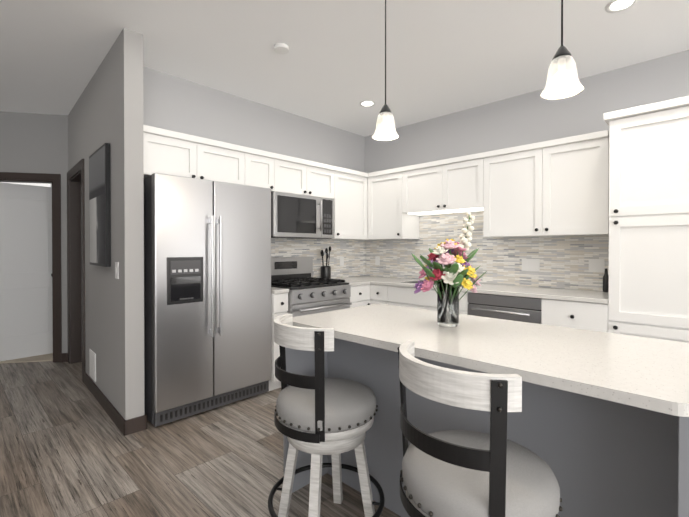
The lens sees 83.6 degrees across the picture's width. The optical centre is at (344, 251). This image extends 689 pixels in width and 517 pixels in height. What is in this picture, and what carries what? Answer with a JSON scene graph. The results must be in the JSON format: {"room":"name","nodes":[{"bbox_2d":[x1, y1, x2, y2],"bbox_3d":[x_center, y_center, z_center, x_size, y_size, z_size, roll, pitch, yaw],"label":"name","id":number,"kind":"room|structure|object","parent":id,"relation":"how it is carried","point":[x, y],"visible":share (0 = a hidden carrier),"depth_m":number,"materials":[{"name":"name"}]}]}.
{"room":"kitchen","nodes":[
{"label":"kitchen","id":0,"kind":"room"},
{"bbox_2d":[0,353,52,363],"bbox_3d":[-5.227,1.226,5.509,4.300,0.012,2.940,0,0,-11],"label":"floor","id":1,"kind":"structure","parent":0,"point":[44,357],"depth_m":4.40,"materials":[{"name":"beige"}]},
{"bbox_2d":[0,111,67,362],"bbox_3d":[-4.943,-0.147,4.048,4.300,2.780,0.138,0,0,-11],"label":"wall","id":2,"kind":"structure","parent":0,"point":[33,147],"depth_m":4.31,"materials":[{"name":"grey paint"}]},
{"bbox_2d":[0,182,52,360],"bbox_3d":[-3.728,0.224,4.485,0.140,2.008,0.688,0,1,43],"label":"door","id":3,"kind":"structure","parent":2,"relation":"attached to","point":[26,321],"depth_m":4.48,"materials":[{"name":"white wood"}]},
{"bbox_2d":[67,28,146,435],"bbox_3d":[-2.330,-0.143,3.601,0.152,2.780,2.573,0,1,-43],"label":"wall","id":4,"kind":"structure","parent":0,"point":[105,313],"depth_m":2.84,"materials":[{"name":"grey paint"}]},
{"bbox_2d":[89,349,95,381],"bbox_3d":[-2.226,0.998,3.401,0.012,0.240,0.240,0,1,-43],"label":"air vent","id":5,"kind":"object","parent":4,"relation":"in","point":[92,364],"visible":1,"depth_m":3.37,"materials":[{"name":"white"}]},
{"bbox_2d":[89,143,110,266],"bbox_3d":[-1.987,-0.355,3.118,0.035,0.930,0.605,0,1,-43],"label":"framed artwork","id":6,"kind":"object","parent":4,"relation":"attached to","point":[99,212],"visible":1,"depth_m":3.01,"materials":[{"name":"black metal"}]},
{"bbox_2d":[115,262,118,278],"bbox_3d":[-1.640,0.133,2.772,0.011,0.120,0.080,0,1,-43],"label":"switch plate","id":7,"kind":"object","parent":4,"relation":"attached to","point":[116,270],"visible":0.98,"depth_m":2.75,"materials":[{"name":"white plastic"}]},
{"bbox_2d":[0,361,400,516],"bbox_3d":[-1.393,1.314,1.319,12.000,0.100,8.120,0,1,44],"label":"floor","id":8,"kind":"structure","parent":0,"point":[68,448],"depth_m":2.32,"materials":[{"name":"brown wood"}]},
{"bbox_2d":[144,173,270,426],"bbox_3d":[-1.173,0.347,3.218,0.654,1.805,0.975,0,1,44],"label":"fridge","id":9,"kind":"object","parent":8,"relation":"on","point":[207,294],"visible":0.98,"depth_m":2.93,"materials":[{"name":"grey metal"}]},
{"bbox_2d":[271,257,351,316],"bbox_3d":[-0.418,0.651,3.944,0.731,1.185,0.765,0,1,44],"label":"range","id":10,"kind":"object","parent":8,"relation":"on","point":[308,293],"visible":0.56,"depth_m":3.83,"materials":[{"name":"silver metal"}]},
{"bbox_2d":[268,313,384,516],"bbox_3d":[-0.081,0.780,1.735,0.522,0.962,0.522,0,1,-32],"label":"stool","id":11,"kind":"object","parent":8,"relation":"on","point":[319,414],"visible":1,"depth_m":1.58,"materials":[{"name":"black metal"}]},
{"bbox_2d":[349,284,370,307],"bbox_3d":[-0.034,0.799,4.381,0.676,0.882,0.385,0,1,44],"label":"base cabinet","id":12,"kind":"object","parent":8,"relation":"on","point":[360,293],"depth_m":4.19,"materials":[{"name":"white wood"}]},
{"bbox_2d":[345,280,370,283],"bbox_3d":[-0.062,0.342,4.381,0.632,0.032,0.350,0,1,44],"label":"countertop","id":13,"kind":"structure","parent":12,"relation":"on","point":[350,281],"depth_m":4.27,"materials":[{"name":"white stone"}]},
{"bbox_2d":[320,246,330,278],"bbox_3d":[-0.220,0.129,4.474,0.120,0.392,0.137,0,1,44],"label":"utensil crock","id":14,"kind":"object","parent":13,"relation":"on","point":[325,271],"visible":0.88,"depth_m":4.44,"materials":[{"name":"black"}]},
{"bbox_2d":[371,284,390,304],"bbox_3d":[0.581,0.799,4.413,0.324,0.882,0.677,0,1,44],"label":"base cabinet","id":15,"kind":"object","parent":8,"relation":"on","point":[380,293],"depth_m":4.20,"materials":[{"name":"white wood"}]},
{"bbox_2d":[391,288,482,314],"bbox_3d":[0.981,0.802,4.068,0.968,0.882,0.617,0,1,44],"label":"base cabinet","id":16,"kind":"object","parent":8,"relation":"on","point":[404,297],"depth_m":3.86,"materials":[{"name":"white wood"}]},
{"bbox_2d":[397,340,562,516],"bbox_3d":[0.402,0.784,1.177,0.522,0.962,0.522,0,1,-30],"label":"stool","id":17,"kind":"object","parent":8,"relation":"on","point":[495,472],"visible":1,"depth_m":1.02,"materials":[{"name":"black metal"}]},
{"bbox_2d":[283,340,688,516],"bbox_3d":[0.512,0.820,1.721,1.566,0.882,0.765,0,1,44],"label":"kitchen island","id":18,"kind":"object","parent":8,"relation":"on","point":[599,424],"depth_m":1.35,"materials":[{"name":"grey wood"}]},
{"bbox_2d":[293,304,688,419],"bbox_3d":[0.510,0.363,1.716,1.570,0.032,0.790,0,1,44],"label":"island countertop","id":19,"kind":"structure","parent":18,"relation":"on","point":[649,374],"depth_m":1.37,"materials":[{"name":"white stone"}]},
{"bbox_2d":[411,212,486,326],"bbox_3d":[0.482,0.081,1.823,0.345,0.529,0.356,0,1,44],"label":"vase","id":20,"kind":"object","parent":19,"relation":"on","point":[450,278],"visible":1,"depth_m":1.76,"materials":[{"name":"multicoloured plant"}]},
{"bbox_2d":[468,292,541,323],"bbox_3d":[1.529,0.808,3.486,0.623,0.878,0.656,0,1,44],"label":"dishwasher","id":21,"kind":"object","parent":8,"relation":"on","point":[520,309],"visible":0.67,"depth_m":3.26,"materials":[{"name":"grey metal"}]},
{"bbox_2d":[541,300,608,332],"bbox_3d":[1.941,0.809,3.137,0.444,0.882,0.617,0,1,44],"label":"base cabinet","id":22,"kind":"object","parent":8,"relation":"on","point":[578,309],"depth_m":2.90,"materials":[{"name":"white wood"}]},
{"bbox_2d":[331,276,608,303],"bbox_3d":[1.074,0.346,3.963,2.844,0.032,0.632,0,1,44],"label":"countertop","id":23,"kind":"structure","parent":22,"relation":"on","point":[584,296],"depth_m":3.34,"materials":[{"name":"white stone"}]},
{"bbox_2d":[603,268,608,291],"bbox_3d":[2.191,0.236,3.226,0.048,0.197,0.048,0,1,44],"label":"bottle","id":24,"kind":"object","parent":23,"relation":"on","point":[605,282],"visible":0.88,"depth_m":3.21,"materials":[{"name":"black plastic"}]},
{"bbox_2d":[603,96,688,342],"bbox_3d":[2.309,0.133,2.751,0.670,2.240,0.652,0,1,44],"label":"pantry","id":25,"kind":"object","parent":8,"relation":"on","point":[648,220],"visible":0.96,"depth_m":2.60,"materials":[{"name":"white wood"}]},
{"bbox_2d":[143,66,364,277],"bbox_3d":[-0.747,-0.148,4.215,0.120,2.780,3.045,0,1,44],"label":"wall","id":26,"kind":"structure","parent":0,"point":[174,103],"depth_m":3.83,"materials":[{"name":"grey paint"}]},
{"bbox_2d":[143,125,254,185],"bbox_3d":[-1.306,-0.761,3.294,0.346,0.360,0.939,0,1,44],"label":"upper cabinet","id":27,"kind":"object","parent":26,"relation":"attached to","point":[168,152],"depth_m":3.13,"materials":[{"name":"white wood"}]},
{"bbox_2d":[251,148,282,191],"bbox_3d":[-0.910,-0.764,3.703,0.346,0.360,0.439,0,1,44],"label":"upper cabinet","id":28,"kind":"object","parent":26,"relation":"attached to","point":[268,166],"depth_m":3.65,"materials":[{"name":"white wood"}]},
{"bbox_2d":[283,155,334,200],"bbox_3d":[-0.537,-0.767,4.088,0.346,0.360,0.870,0,1,44],"label":"upper cabinet","id":29,"kind":"object","parent":26,"relation":"attached to","point":[300,176],"depth_m":4.00,"materials":[{"name":"white wood"}]},
{"bbox_2d":[271,191,332,238],"bbox_3d":[-0.506,-0.360,4.051,0.429,0.437,0.780,0,1,44],"label":"microwave","id":30,"kind":"object","parent":29,"relation":"attached to","point":[296,216],"visible":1,"depth_m":3.89,"materials":[{"name":"grey metal"}]},
{"bbox_2d":[271,238,364,277],"bbox_3d":[-0.397,-0.133,4.485,0.008,0.915,1.929,0,1,44],"label":"backsplash","id":31,"kind":"structure","parent":26,"relation":"attached to","point":[352,252],"depth_m":4.71,"materials":[{"name":"tile"}]},
{"bbox_2d":[340,257,343,265],"bbox_3d":[-0.032,0.117,4.851,0.008,0.116,0.070,0,1,44],"label":"electrical outlet","id":32,"kind":"object","parent":31,"relation":"attached to","point":[341,261],"visible":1,"depth_m":4.85,"materials":[{"name":"white plastic"}]},
{"bbox_2d":[330,166,370,239],"bbox_3d":[-0.041,-0.551,4.601,0.346,0.800,0.556,0,1,44],"label":"upper cabinet","id":33,"kind":"object","parent":26,"relation":"attached to","point":[350,205],"depth_m":4.49,"materials":[{"name":"white wood"}]},
{"bbox_2d":[0,0,688,136],"bbox_3d":[-1.393,-1.566,1.296,12.000,0.100,8.120,0,1,44],"label":"ceiling","id":34,"kind":"structure","parent":0,"point":[445,57],"depth_m":2.88,"materials":[{"name":"white paint"}]},
{"bbox_2d":[274,43,288,53],"bbox_3d":[-0.470,-1.512,2.867,0.110,0.029,0.110,0,1,44],"label":"smoke detector","id":35,"kind":"object","parent":34,"relation":"attached to","point":[281,48],"visible":1,"depth_m":2.84,"materials":[{"name":"white plastic"}]},
{"bbox_2d":[359,100,375,106],"bbox_3d":[0.238,-1.533,3.985,0.170,0.005,0.170,0,1,44],"label":"recessed light","id":36,"kind":"object","parent":34,"relation":"in","point":[367,103],"visible":1,"depth_m":3.98,"materials":[{"name":"white"}]},
{"bbox_2d":[372,0,398,140],"bbox_3d":[0.209,-1.053,1.962,0.138,0.934,0.138,0,1,44],"label":"pendant light","id":37,"kind":"object","parent":34,"relation":"hanging from","point":[385,129],"visible":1,"depth_m":1.94,"materials":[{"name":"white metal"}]},
{"bbox_2d":[541,0,583,99],"bbox_3d":[0.791,-1.048,1.398,0.138,0.934,0.138,0,1,44],"label":"pendant light","id":38,"kind":"object","parent":34,"relation":"hanging from","point":[562,81],"visible":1,"depth_m":1.38,"materials":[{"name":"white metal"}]},
{"bbox_2d":[605,0,638,12],"bbox_3d":[1.702,-1.520,2.363,0.170,0.005,0.170,0,1,44],"label":"recessed light","id":39,"kind":"object","parent":34,"relation":"in","point":[615,6],"visible":1,"depth_m":2.38,"materials":[{"name":"white"}]},
{"bbox_2d":[365,50,688,290],"bbox_3d":[3.007,-0.136,2.614,7.500,2.780,0.120,0,1,44],"label":"wall","id":40,"kind":"structure","parent":0,"point":[528,118],"depth_m":3.70,"materials":[{"name":"grey paint"}]},
{"bbox_2d":[368,166,423,239],"bbox_3d":[0.608,-0.551,4.606,0.570,0.800,0.346,0,1,44],"label":"upper cabinet","id":41,"kind":"object","parent":40,"relation":"attached to","point":[389,218],"depth_m":4.48,"materials":[{"name":"white wood"}]},
{"bbox_2d":[408,161,439,213],"bbox_3d":[0.971,-0.694,4.253,0.561,0.510,0.346,0,1,44],"label":"upper cabinet","id":42,"kind":"object","parent":40,"relation":"attached to","point":[421,177],"depth_m":4.16,"materials":[{"name":"white wood"}]},
{"bbox_2d":[436,152,483,213],"bbox_3d":[1.266,-0.691,3.968,0.498,0.510,0.346,0,1,44],"label":"upper cabinet","id":43,"kind":"object","parent":40,"relation":"attached to","point":[459,180],"depth_m":3.85,"materials":[{"name":"white wood"}]},
{"bbox_2d":[365,211,608,290],"bbox_3d":[1.296,-0.066,4.184,2.841,0.785,0.008,0,1,44],"label":"backsplash","id":44,"kind":"structure","parent":40,"relation":"attached to","point":[564,262],"depth_m":3.90,"materials":[{"name":"tile"}]},
{"bbox_2d":[375,256,379,264],"bbox_3d":[0.429,0.116,5.014,0.070,0.116,0.008,0,1,44],"label":"electrical outlet","id":45,"kind":"object","parent":44,"relation":"attached to","point":[377,260],"visible":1,"depth_m":5.01,"materials":[{"name":"white plastic"}]},
{"bbox_2d":[522,259,539,270],"bbox_3d":[1.786,0.126,3.698,0.162,0.116,0.008,0,1,44],"label":"electrical outlet","id":46,"kind":"object","parent":44,"relation":"attached to","point":[530,264],"visible":1,"depth_m":3.69,"materials":[{"name":"white plastic"}]},
{"bbox_2d":[589,259,604,272],"bbox_3d":[2.174,0.119,3.322,0.116,0.116,0.008,0,1,44],"label":"electrical outlet","id":47,"kind":"object","parent":44,"relation":"attached to","point":[597,265],"visible":0.98,"depth_m":3.32,"materials":[{"name":"white plastic"}]},
{"bbox_2d":[476,130,608,237],"bbox_3d":[1.782,-0.542,3.469,1.057,0.800,0.346,0,1,44],"label":"upper cabinet","id":48,"kind":"object","parent":40,"relation":"attached to","point":[555,187],"depth_m":3.27,"materials":[{"name":"white wood"}]}
]}

